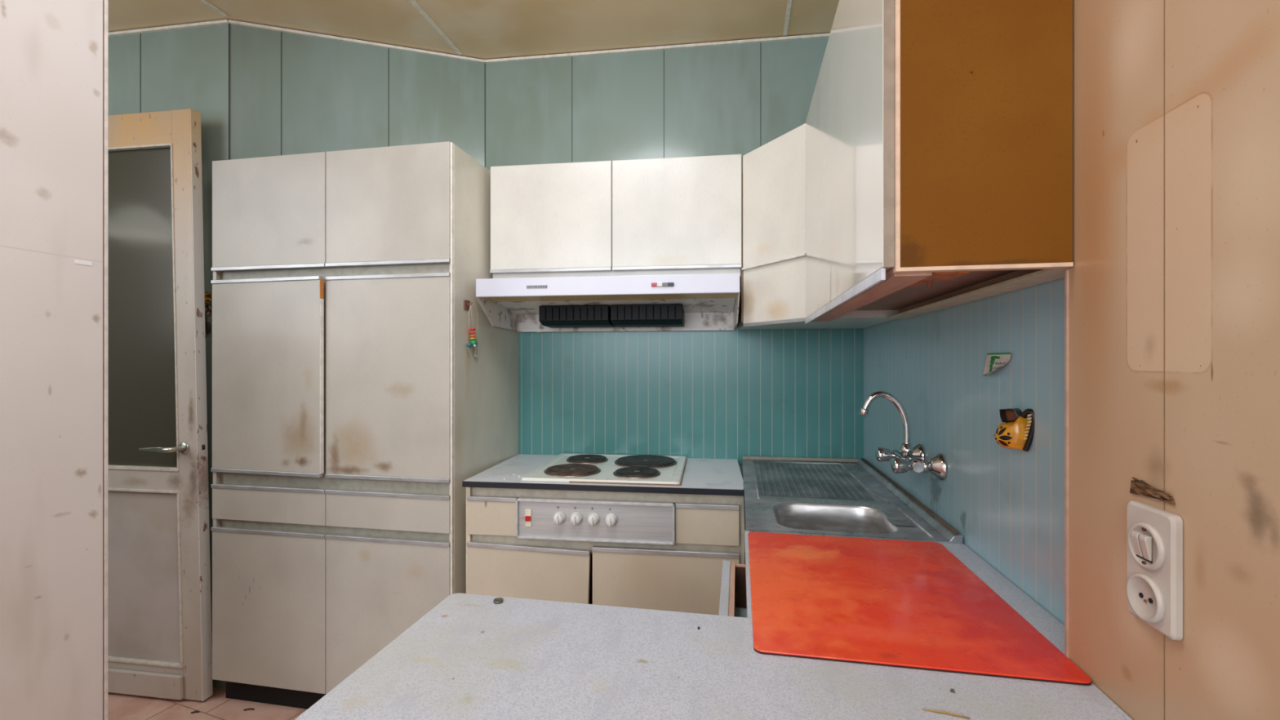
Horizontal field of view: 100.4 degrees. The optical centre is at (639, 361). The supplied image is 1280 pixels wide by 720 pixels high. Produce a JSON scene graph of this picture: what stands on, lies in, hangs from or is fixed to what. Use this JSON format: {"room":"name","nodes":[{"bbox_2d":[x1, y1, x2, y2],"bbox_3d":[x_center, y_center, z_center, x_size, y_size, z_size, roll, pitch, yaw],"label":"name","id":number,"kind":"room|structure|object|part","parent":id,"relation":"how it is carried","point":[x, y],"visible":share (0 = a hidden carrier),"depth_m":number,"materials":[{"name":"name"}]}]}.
{"room":"kitchen","nodes":[
{"label":"kitchen","id":0,"kind":"room"},
{"bbox_2d":[0,0,102,719],"bbox_3d":[-1.432,-0.052,-0.408,0.100,2.504,3.074,0,0,11],"label":"wall","id":1,"kind":"structure","parent":0,"point":[51,51],"depth_m":1.01,"materials":[{"name":"white paint"}]},
{"bbox_2d":[75,259,92,266],"bbox_3d":[-1.107,-0.198,1.061,0.001,0.008,0.028,0,0,11],"label":"tape piece","id":2,"kind":"object","parent":1,"relation":"attached to","point":[77,261],"visible":1,"depth_m":1.06,"materials":[{"name":"white paper"}]},
{"bbox_2d":[102,0,104,719],"bbox_3d":[-1.151,-0.027,1.104,0.102,2.454,0.002,0,0,11],"label":"trim","id":3,"kind":"structure","parent":1,"relation":"attached to","point":[103,0],"depth_m":1.09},
{"bbox_2d":[104,0,108,719],"bbox_3d":[-1.150,-0.027,1.108,0.104,2.454,0.006,0,0,11],"label":"trim","id":4,"kind":"structure","parent":1,"relation":"attached to","point":[106,2],"depth_m":1.10,"materials":[{"name":"paint"}]},
{"bbox_2d":[108,23,228,688],"bbox_3d":[-2.172,-0.052,2.107,1.363,2.504,0.100,0,0,9],"label":"wall","id":5,"kind":"structure","parent":0,"point":[184,68],"depth_m":1.98,"materials":[{"name":"teal paint"}]},
{"bbox_2d":[140,33,141,112],"bbox_3d":[-1.885,-0.071,2.013,0.002,2.342,0.002,0,0,11],"label":"trim","id":6,"kind":"structure","parent":5,"relation":"attached to","point":[140,33],"depth_m":2.01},
{"bbox_2d":[108,108,213,701],"bbox_3d":[-1.972,0.148,1.943,0.884,2.087,0.098,0,0,11],"label":"door","id":7,"kind":"structure","parent":5,"relation":"in","point":[160,609],"depth_m":1.92,"materials":[{"name":"paint"}]},
{"bbox_3d":[-1.994,-0.834,1.963,0.679,0.121,0.036,0,0,9],"label":"rail","id":8,"kind":"part","parent":7,"relation":"part of","materials":[{"name":"paint"}]},
{"bbox_3d":[-1.978,-0.195,1.960,0.703,1.157,0.006,0,0,9],"label":"glass pane","id":9,"kind":"part","parent":7,"relation":"part of","materials":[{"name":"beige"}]},
{"bbox_3d":[-1.963,0.421,1.957,0.678,0.075,0.036,0,0,9],"label":"lock rail","id":10,"kind":"part","parent":7,"relation":"part of","materials":[{"name":"paint"}]},
{"bbox_3d":[-1.955,0.769,1.955,0.692,0.621,0.015,0,0,9],"label":"panel","id":11,"kind":"part","parent":7,"relation":"part of","materials":[{"name":"grey paint"}]},
{"bbox_3d":[-1.971,0.153,1.944,0.724,1.858,0.019,0,0,9],"label":"moulding","id":12,"kind":"part","parent":7,"relation":"part of","materials":[{"name":"paint"}]},
{"bbox_3d":[-1.946,1.136,1.954,0.679,0.112,0.036,0,0,9],"label":"rail","id":13,"kind":"part","parent":7,"relation":"part of","materials":[{"name":"paint"}]},
{"bbox_3d":[-1.673,0.303,1.865,0.136,0.018,0.054,0,0,11],"label":"lever","id":14,"kind":"part","parent":7,"relation":"part of","materials":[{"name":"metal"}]},
{"bbox_3d":[-1.611,0.303,1.881,0.042,0.042,0.007,0,0,9],"label":"handle","id":15,"kind":"part","parent":7,"relation":"part of","materials":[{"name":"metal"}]},
{"bbox_3d":[-1.555,0.318,1.897,0.006,0.140,0.024,0,0,9],"label":"lock plate","id":16,"kind":"part","parent":7,"relation":"part of","materials":[{"name":"white paint"}]},
{"bbox_2d":[108,18,228,36],"bbox_3d":[-2.180,-1.248,2.052,1.363,0.015,0.010,0,0,9],"label":"crown molding","id":17,"kind":"structure","parent":5,"relation":"attached to","point":[219,22],"depth_m":1.99,"materials":[{"name":"white wood"}]},
{"bbox_2d":[204,291,211,333],"bbox_3d":[-1.592,-0.180,1.957,0.044,0.154,0.020,0,0,11],"label":"ornament","id":18,"kind":"object","parent":5,"relation":"attached to","point":[207,305],"visible":0.63,"depth_m":1.95,"materials":[{"name":"yellow plant"}]},
{"bbox_2d":[204,291,211,302],"bbox_3d":[-1.592,-0.238,1.957,0.044,0.038,0.020,0,0,11],"label":"flower","id":19,"kind":"object","parent":18,"relation":"on","point":[207,294],"depth_m":1.95,"materials":[{"name":"yellow plant"}]},
{"bbox_2d":[228,22,230,159],"bbox_3d":[-1.506,-0.046,1.954,0.004,2.392,0.002,0,0,11],"label":"trim","id":20,"kind":"structure","parent":5,"relation":"attached to","point":[228,23],"depth_m":1.95,"materials":[{"name":"teal wood"}]},
{"bbox_2d":[108,687,306,719],"bbox_3d":[-1.362,1.225,0.332,4.000,0.050,4.555,0,0,11],"label":"floor","id":21,"kind":"structure","parent":0,"point":[217,706],"depth_m":1.84,"materials":[{"name":"tile"}]},
{"bbox_2d":[210,141,518,709],"bbox_3d":[-1.000,0.248,2.018,0.921,1.903,0.526,0,0,11],"label":"tall cabinet","id":22,"kind":"object","parent":21,"relation":"on","point":[353,408],"visible":0.93,"depth_m":1.78,"materials":[{"name":"beige laminate"}]},
{"bbox_3d":[-1.480,0.205,1.908,0.014,1.810,0.086,0,0,11],"label":"panel","id":23,"kind":"part","parent":22,"relation":"part of","materials":[{"name":"beige laminate"}]},
{"bbox_3d":[-1.277,0.049,1.823,0.448,0.645,0.016,0,0,13],"label":"door","id":24,"kind":"part","parent":22,"relation":"part of","materials":[{"name":"beige laminate"}]},
{"bbox_3d":[-1.273,0.493,1.831,0.452,0.110,0.016,0,0,11],"label":"drawer","id":25,"kind":"part","parent":22,"relation":"part of","materials":[{"name":"beige laminate"}]},
{"bbox_3d":[-1.273,0.849,1.831,0.452,0.522,0.016,0,0,11],"label":"door","id":26,"kind":"part","parent":22,"relation":"part of","materials":[{"name":"beige laminate"}]},
{"bbox_3d":[-1.273,-0.516,1.831,0.452,0.374,0.016,0,0,11],"label":"door","id":27,"kind":"part","parent":22,"relation":"part of","materials":[{"name":"beige laminate"}]},
{"bbox_3d":[-0.827,0.493,1.747,0.450,0.110,0.016,0,0,11],"label":"drawer","id":28,"kind":"part","parent":22,"relation":"part of","materials":[{"name":"beige laminate"}]},
{"bbox_3d":[-0.827,0.849,1.747,0.450,0.522,0.016,0,0,11],"label":"door","id":29,"kind":"part","parent":22,"relation":"part of","materials":[{"name":"beige laminate"}]},
{"bbox_3d":[-0.827,0.050,1.747,0.450,0.648,0.016,0,0,11],"label":"door","id":30,"kind":"part","parent":22,"relation":"part of","materials":[{"name":"beige laminate"}]},
{"bbox_3d":[-0.827,-0.516,1.747,0.450,0.374,0.016,0,0,11],"label":"door","id":31,"kind":"part","parent":22,"relation":"part of","materials":[{"name":"beige laminate"}]},
{"bbox_2d":[463,299,472,310],"bbox_3d":[-0.571,-0.190,1.782,0.020,0.033,0.038,0,0,11],"label":"hook","id":32,"kind":"object","parent":22,"relation":"attached to","point":[467,304],"visible":1,"depth_m":1.78,"materials":[{"name":"brown plastic"}]},
{"bbox_2d":[466,305,477,347],"bbox_3d":[-0.563,-0.119,1.791,0.027,0.142,0.051,0,0,1],"label":"ornament","id":33,"kind":"object","parent":32,"relation":"hanging from","point":[473,342],"visible":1,"depth_m":1.79,"materials":[{"name":"multicoloured plastic"}]},
{"bbox_2d":[474,303,479,358],"bbox_3d":[-0.563,-0.107,1.831,0.006,0.186,0.045,0,0,2],"label":"tag","id":34,"kind":"object","parent":32,"relation":"hanging from","point":[476,353],"visible":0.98,"depth_m":1.84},
{"bbox_3d":[-0.556,0.250,1.954,0.018,1.900,0.491,0,0,11],"label":"panel","id":35,"kind":"part","parent":22,"relation":"part of","materials":[{"name":"beige laminate"}]},
{"bbox_2d":[466,487,744,615],"bbox_3d":[-0.092,0.798,1.875,0.899,0.804,0.538,0,0,11],"label":"base cabinet","id":36,"kind":"object","parent":21,"relation":"on","point":[652,551],"visible":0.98,"depth_m":1.65,"materials":[{"name":"beige laminate"}]},
{"bbox_3d":[-0.551,0.750,1.718,0.014,0.700,0.014,0,0,7],"label":"post","id":37,"kind":"part","parent":36,"relation":"part of","materials":[{"name":"white wood"}]},
{"bbox_3d":[-0.469,0.497,1.704,0.167,0.110,0.016,0,0,7],"label":"drawer","id":38,"kind":"part","parent":36,"relation":"part of","materials":[{"name":"beige laminate"}]},
{"bbox_2d":[524,509,531,526],"bbox_3d":[-0.350,0.489,1.673,0.020,0.054,0.005,0,0,7],"label":"switch","id":39,"kind":"object","parent":36,"relation":"attached to","point":[527,512],"depth_m":1.67,"materials":[{"name":"white plastic"}]},
{"bbox_3d":[-0.361,0.847,1.690,0.415,0.518,0.016,0,0,7],"label":"door","id":40,"kind":"part","parent":36,"relation":"part of","materials":[{"name":"beige laminate"}]},
{"bbox_3d":[-0.252,0.484,1.650,0.038,0.038,0.026,0,0,11],"label":"knob","id":41,"kind":"part","parent":36,"relation":"part of","materials":[{"name":"white plastic"}]},
{"bbox_3d":[-0.198,0.484,1.643,0.038,0.038,0.026,0,0,11],"label":"knob","id":42,"kind":"part","parent":36,"relation":"part of","materials":[{"name":"white plastic"}]},
{"bbox_3d":[-0.144,0.483,1.636,0.038,0.038,0.026,0,0,11],"label":"knob","id":43,"kind":"part","parent":36,"relation":"part of","materials":[{"name":"white plastic"}]},
{"bbox_3d":[-0.141,0.490,1.645,0.497,0.124,0.016,0,0,7],"label":"panel frame","id":44,"kind":"part","parent":36,"relation":"part of","materials":[{"name":"metal"}]},
{"bbox_3d":[-0.140,0.490,1.658,0.497,0.120,0.022,0,0,7],"label":"control panel","id":45,"kind":"part","parent":36,"relation":"part of","materials":[{"name":"silver metal"}]},
{"bbox_2d":[462,453,743,496],"bbox_3d":[-0.092,0.386,1.881,0.882,0.018,0.507,0,0,7],"label":"countertop","id":46,"kind":"structure","parent":36,"relation":"on","point":[701,476],"depth_m":1.68,"materials":[{"name":"grey laminate"}]},
{"bbox_2d":[521,453,687,485],"bbox_3d":[-0.098,0.369,1.890,0.510,0.016,0.467,0,0,7],"label":"cooktop","id":47,"kind":"object","parent":46,"relation":"in","point":[643,469],"visible":1,"depth_m":1.81,"materials":[{"name":"white metal"}]},
{"bbox_3d":[-0.229,0.364,1.809,0.176,0.006,0.176,0,0,11],"label":"hot plate","id":48,"kind":"part","parent":47,"relation":"part of","materials":[{"name":"brown metal"}]},
{"bbox_3d":[-0.199,0.364,2.015,0.143,0.006,0.143,0,0,11],"label":"hot plate","id":49,"kind":"part","parent":47,"relation":"part of","materials":[{"name":"black metal"}]},
{"bbox_3d":[-0.010,0.364,1.770,0.143,0.006,0.143,0,0,11],"label":"hot plate","id":50,"kind":"part","parent":47,"relation":"part of","materials":[{"name":"black metal"}]},
{"bbox_3d":[0.021,0.364,1.968,0.216,0.006,0.216,0,0,11],"label":"hot plate","id":51,"kind":"part","parent":47,"relation":"part of","materials":[{"name":"black metal"}]},
{"bbox_2d":[742,456,963,543],"bbox_3d":[0.536,0.442,1.596,0.446,0.172,0.909,0,0,11],"label":"sink","id":52,"kind":"object","parent":46,"relation":"in","point":[841,497],"visible":0.66,"depth_m":1.42,"materials":[{"name":"silver metal"}]},
{"bbox_2d":[773,502,897,533],"bbox_3d":[0.463,0.452,1.291,0.267,0.153,0.228,0,0,11],"label":"basin","id":53,"kind":"object","parent":52,"relation":"in","point":[825,517],"depth_m":1.39,"materials":[{"name":"silver metal"}]},
{"bbox_3d":[0.608,0.373,1.243,0.050,0.003,0.063,0,0,13],"label":"soap dish","id":54,"kind":"part","parent":52,"relation":"part of","materials":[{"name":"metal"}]},
{"bbox_3d":[-0.090,0.484,1.629,0.038,0.038,0.026,0,0,11],"label":"knob","id":55,"kind":"part","parent":36,"relation":"part of","materials":[{"name":"white plastic"}]},
{"bbox_3d":[0.076,0.843,1.633,0.450,0.514,0.016,0,0,7],"label":"door","id":56,"kind":"part","parent":36,"relation":"part of","materials":[{"name":"beige laminate"}]},
{"bbox_3d":[0.203,0.497,1.616,0.192,0.110,0.016,0,0,7],"label":"drawer","id":57,"kind":"part","parent":36,"relation":"part of","materials":[{"name":"beige laminate"}]},
{"bbox_2d":[294,531,1132,719],"bbox_3d":[0.114,0.789,0.621,0.920,0.822,1.162,0,0,11],"label":"countertop","id":58,"kind":"structure","parent":21,"relation":"on","point":[471,656],"depth_m":0.64,"materials":[{"name":"grey laminate"}]},
{"bbox_2d":[493,597,502,604],"bbox_3d":[-0.223,0.376,0.840,0.015,0.003,0.015,0,0,11],"label":"coin","id":59,"kind":"object","parent":58,"relation":"on","point":[498,600],"visible":1,"depth_m":0.84,"materials":[{"name":"metal"}]},
{"bbox_2d":[747,531,1091,685],"bbox_3d":[0.384,0.375,0.898,0.390,0.004,0.492,0,0,11],"label":"cutting board","id":60,"kind":"object","parent":58,"relation":"on","point":[908,604],"visible":1,"depth_m":0.79,"materials":[{"name":"red paint"}]},
{"bbox_2d":[921,708,969,719],"bbox_3d":[0.328,0.376,0.572,0.045,0.002,0.003,0,0,20],"label":"wood splinter","id":61,"kind":"object","parent":58,"relation":"on","point":[938,711],"visible":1,"depth_m":0.57,"materials":[{"name":"beige wood"}]},
{"bbox_2d":[718,560,746,617],"bbox_3d":[0.471,0.803,1.385,0.490,0.793,1.285,0,0,11],"label":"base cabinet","id":62,"kind":"object","parent":21,"relation":"on","point":[733,602],"visible":0.18,"depth_m":1.13,"materials":[{"name":"wood"}]},
{"bbox_3d":[0.159,0.497,1.002,0.016,0.115,0.368,0,0,11],"label":"drawer","id":63,"kind":"part","parent":62,"relation":"part of","materials":[{"name":"grey laminate"}]},
{"bbox_3d":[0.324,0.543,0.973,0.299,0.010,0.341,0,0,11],"label":"drawer","id":64,"kind":"part","parent":62,"relation":"part of","materials":[{"name":"grey"}]},
{"bbox_2d":[230,23,484,166],"bbox_3d":[-1.089,-0.052,2.133,0.900,2.504,0.100,0,0,-17],"label":"wall","id":65,"kind":"structure","parent":0,"point":[335,94],"depth_m":2.06,"materials":[{"name":"teal paint"}]},
{"bbox_2d":[280,31,281,155],"bbox_3d":[-1.347,-0.071,2.003,0.003,2.342,0.003,0,0,11],"label":"trim","id":66,"kind":"structure","parent":65,"relation":"attached to","point":[281,32],"depth_m":2.00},
{"bbox_2d":[228,18,484,63],"bbox_3d":[-1.073,-1.248,2.081,0.900,0.015,0.010,0,0,-17],"label":"crown molding","id":67,"kind":"structure","parent":65,"relation":"attached to","point":[230,21],"depth_m":2.07,"materials":[{"name":"white wood"}]},
{"bbox_2d":[388,48,389,146],"bbox_3d":[-0.994,-0.071,2.109,0.003,2.342,0.003,0,0,11],"label":"trim","id":68,"kind":"structure","parent":65,"relation":"attached to","point":[388,48],"depth_m":2.11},
{"bbox_2d":[484,62,485,167],"bbox_3d":[-0.643,-0.071,2.214,0.003,2.342,0.002,0,0,11],"label":"trim","id":69,"kind":"structure","parent":65,"relation":"attached to","point":[485,63],"depth_m":2.21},
{"bbox_2d":[108,0,839,59],"bbox_3d":[-1.425,-1.277,0.266,4.100,0.054,4.600,0,0,11],"label":"ceiling","id":70,"kind":"structure","parent":0,"point":[484,29],"depth_m":1.96,"materials":[{"name":"beige paint"}]},
{"bbox_2d":[485,37,828,564],"bbox_3d":[0.157,-0.052,2.161,1.601,2.504,0.100,0,0,7],"label":"wall","id":71,"kind":"structure","parent":0,"point":[712,94],"depth_m":2.13,"materials":[{"name":"teal paint"}]},
{"bbox_2d":[571,56,572,162],"bbox_3d":[-0.276,-0.771,2.167,0.002,0.942,0.002,0,0,11],"label":"trim","id":72,"kind":"structure","parent":71,"relation":"attached to","point":[571,56],"depth_m":2.17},
{"bbox_2d":[475,273,739,332],"bbox_3d":[-0.093,-0.199,1.928,0.872,0.158,0.416,0,0,7],"label":"extractor hood","id":73,"kind":"object","parent":71,"relation":"attached to","point":[675,302],"visible":1,"depth_m":1.91,"materials":[{"name":"white metal"}]},
{"bbox_3d":[-0.521,-0.198,1.989,0.004,0.146,0.393,0,0,7],"label":"panel","id":74,"kind":"part","parent":73,"relation":"part of","materials":[{"name":"metal"}]},
{"bbox_3d":[-0.084,-0.207,1.995,0.860,0.033,0.232,0,0,7],"label":"panel","id":75,"kind":"part","parent":73,"relation":"part of","materials":[{"name":"metal"}]},
{"bbox_3d":[-0.067,-0.127,2.119,0.866,0.014,0.030,0,0,7],"label":"rail","id":76,"kind":"part","parent":73,"relation":"part of","materials":[{"name":"metal"}]},
{"bbox_3d":[-0.067,-0.163,2.121,0.862,0.059,0.022,0,0,7],"label":"panel","id":77,"kind":"part","parent":73,"relation":"part of","materials":[{"name":"metal"}]},
{"bbox_2d":[651,282,657,286],"bbox_3d":[0.045,-0.247,1.704,0.018,0.011,0.007,0,0,7],"label":"lamp","id":78,"kind":"object","parent":73,"relation":"on","point":[653,284],"depth_m":1.70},
{"bbox_3d":[0.338,-0.198,1.877,0.004,0.146,0.393,0,0,7],"label":"panel","id":79,"kind":"part","parent":73,"relation":"part of","materials":[{"name":"metal"}]},
{"bbox_2d":[489,154,742,278],"bbox_3d":[-0.078,-0.494,1.987,0.883,0.408,0.294,0,0,7],"label":"upper cabinet","id":80,"kind":"object","parent":71,"relation":"attached to","point":[667,215],"visible":0.95,"depth_m":1.84,"materials":[{"name":"beige laminate"}]},
{"bbox_3d":[-0.316,-0.512,1.883,0.439,0.371,0.016,0,0,7],"label":"door","id":81,"kind":"part","parent":80,"relation":"part of","materials":[{"name":"beige laminate"}]},
{"bbox_3d":[0.123,-0.512,1.825,0.441,0.371,0.016,0,0,7],"label":"door","id":82,"kind":"part","parent":80,"relation":"part of","materials":[{"name":"beige laminate"}]},
{"bbox_2d":[484,32,830,63],"bbox_3d":[0.101,-1.248,2.113,1.501,0.015,0.010,0,0,7],"label":"crown molding","id":83,"kind":"structure","parent":71,"relation":"attached to","point":[825,34],"depth_m":2.11,"materials":[{"name":"white wood"}]},
{"bbox_2d":[663,49,664,158],"bbox_3d":[0.095,-0.771,2.118,0.002,0.942,0.002,0,0,11],"label":"trim","id":84,"kind":"structure","parent":71,"relation":"attached to","point":[664,50],"depth_m":2.12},
{"bbox_2d":[519,324,862,464],"bbox_3d":[0.173,0.128,2.106,1.352,0.545,0.004,0,0,7],"label":"backsplash","id":85,"kind":"structure","parent":71,"relation":"attached to","point":[736,393],"depth_m":2.10,"materials":[{"name":"teal tile"}]},
{"bbox_2d":[760,42,760,146],"bbox_3d":[0.468,-0.771,2.070,0.002,0.942,0.002,0,0,11],"label":"trim","id":86,"kind":"structure","parent":71,"relation":"attached to","point":[760,42],"depth_m":2.07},
{"bbox_2d":[737,123,898,329],"bbox_3d":[0.562,-0.406,1.792,0.462,0.575,0.526,0,0,11],"label":"upper cabinet","id":87,"kind":"object","parent":71,"relation":"attached to","point":[772,280],"visible":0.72,"depth_m":1.66,"materials":[{"name":"beige laminate"}]},
{"bbox_3d":[0.420,-0.215,1.674,0.011,0.186,0.283,0,0,-29],"label":"panel","id":88,"kind":"part","parent":87,"relation":"part of","materials":[{"name":"beige laminate"}]},
{"bbox_3d":[0.419,-0.502,1.670,0.018,0.380,0.280,0,0,-29],"label":"door","id":89,"kind":"part","parent":87,"relation":"part of","materials":[{"name":"beige laminate"}]},
{"bbox_2d":[862,277,1064,625],"bbox_3d":[0.774,-0.052,1.363,0.100,2.504,1.436,0,0,11],"label":"wall","id":90,"kind":"structure","parent":0,"point":[1006,505],"depth_m":1.01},
{"bbox_2d":[858,391,946,480],"bbox_3d":[0.629,0.173,1.319,0.167,0.200,0.208,0,0,11],"label":"faucet","id":91,"kind":"object","parent":90,"relation":"attached to","point":[904,460],"visible":1,"depth_m":1.31,"materials":[{"name":"silver metal"}]},
{"bbox_3d":[0.641,0.242,1.391,0.044,0.038,0.038,0,0,11],"label":"tap handle","id":92,"kind":"part","parent":91,"relation":"part of","materials":[{"name":"silver metal"}]},
{"bbox_3d":[0.609,0.142,1.323,0.113,0.140,0.015,0,0,11],"label":"spout","id":93,"kind":"part","parent":91,"relation":"part of","materials":[{"name":"silver metal"}]},
{"bbox_3d":[0.614,0.242,1.247,0.044,0.038,0.038,0,0,11],"label":"tap handle","id":94,"kind":"part","parent":91,"relation":"part of","materials":[{"name":"silver metal"}]},
{"bbox_2d":[804,0,1073,324],"bbox_3d":[0.531,-0.402,1.097,0.271,0.585,0.852,0,0,11],"label":"upper cabinet","id":95,"kind":"object","parent":90,"relation":"attached to","point":[939,133],"visible":0.95,"depth_m":0.69,"materials":[{"name":"beige laminate"}]},
{"bbox_3d":[0.407,-0.410,1.123,0.014,0.568,0.843,0,0,11],"label":"door","id":96,"kind":"part","parent":95,"relation":"part of","materials":[{"name":"beige laminate"}]},
{"bbox_3d":[0.441,-0.408,0.689,0.200,0.568,0.015,0,0,11],"label":"panel","id":97,"kind":"part","parent":95,"relation":"part of","materials":[{"name":"orange wood"}]},
{"bbox_2d":[982,352,1010,375],"bbox_3d":[0.631,0.005,0.968,0.032,0.042,0.099,0,0,11],"label":"sticker","id":98,"kind":"object","parent":90,"relation":"attached to","point":[994,362],"visible":1,"depth_m":0.97,"materials":[{"name":"white paper"}]},
{"bbox_2d":[994,408,1035,451],"bbox_3d":[0.619,0.110,0.878,0.043,0.071,0.066,0,0,-27],"label":"jug","id":99,"kind":"object","parent":90,"relation":"attached to","point":[1015,433],"visible":0.99,"depth_m":0.86,"materials":[{"name":"yellow ceramic"}]},
{"bbox_2d":[995,426,1012,445],"bbox_3d":[0.601,0.123,0.887,0.014,0.033,0.043,0,0,11],"label":"flower","id":100,"kind":"object","parent":99,"relation":"on","point":[1003,434],"depth_m":0.88,"materials":[{"name":"black ceramic"}]},
{"bbox_3d":[0.625,0.110,0.857,0.008,0.069,0.024,0,0,-27],"label":"jug handle","id":101,"kind":"part","parent":99,"relation":"part of","materials":[{"name":"black ceramic"}]},
{"bbox_2d":[1068,0,1279,719],"bbox_3d":[0.346,-0.052,-0.795,0.151,2.504,2.964,0,0,11],"label":"wall","id":102,"kind":"structure","parent":0,"point":[1222,57],"depth_m":0.51,"materials":[{"name":"beige paint"}]},
{"bbox_2d":[1064,269,1068,657],"bbox_3d":[0.543,0.131,0.677,0.006,0.495,0.004,0,0,11],"label":"trim","id":103,"kind":"structure","parent":102,"relation":"attached to","point":[1066,272],"depth_m":0.68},
{"bbox_2d":[1129,477,1175,505],"bbox_3d":[0.514,0.131,0.538,0.005,0.018,0.058,0,0,11],"label":"stain","id":104,"kind":"object","parent":102,"relation":"attached to","point":[1150,491],"visible":1,"depth_m":0.54,"materials":[{"name":"brown"}]},
{"bbox_2d":[1126,500,1182,640],"bbox_3d":[0.507,0.205,0.533,0.016,0.118,0.064,0,0,11],"label":"light switch","id":105,"kind":"object","parent":102,"relation":"attached to","point":[1154,584],"visible":1,"depth_m":0.52,"materials":[{"name":"white plastic"}]},
{"bbox_2d":[1164,0,1164,719],"bbox_3d":[0.515,-0.439,0.523,0.001,1.631,0.001,0,0,11],"label":"trim","id":106,"kind":"structure","parent":102,"relation":"attached to","point":[1164,0],"depth_m":0.52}
]}

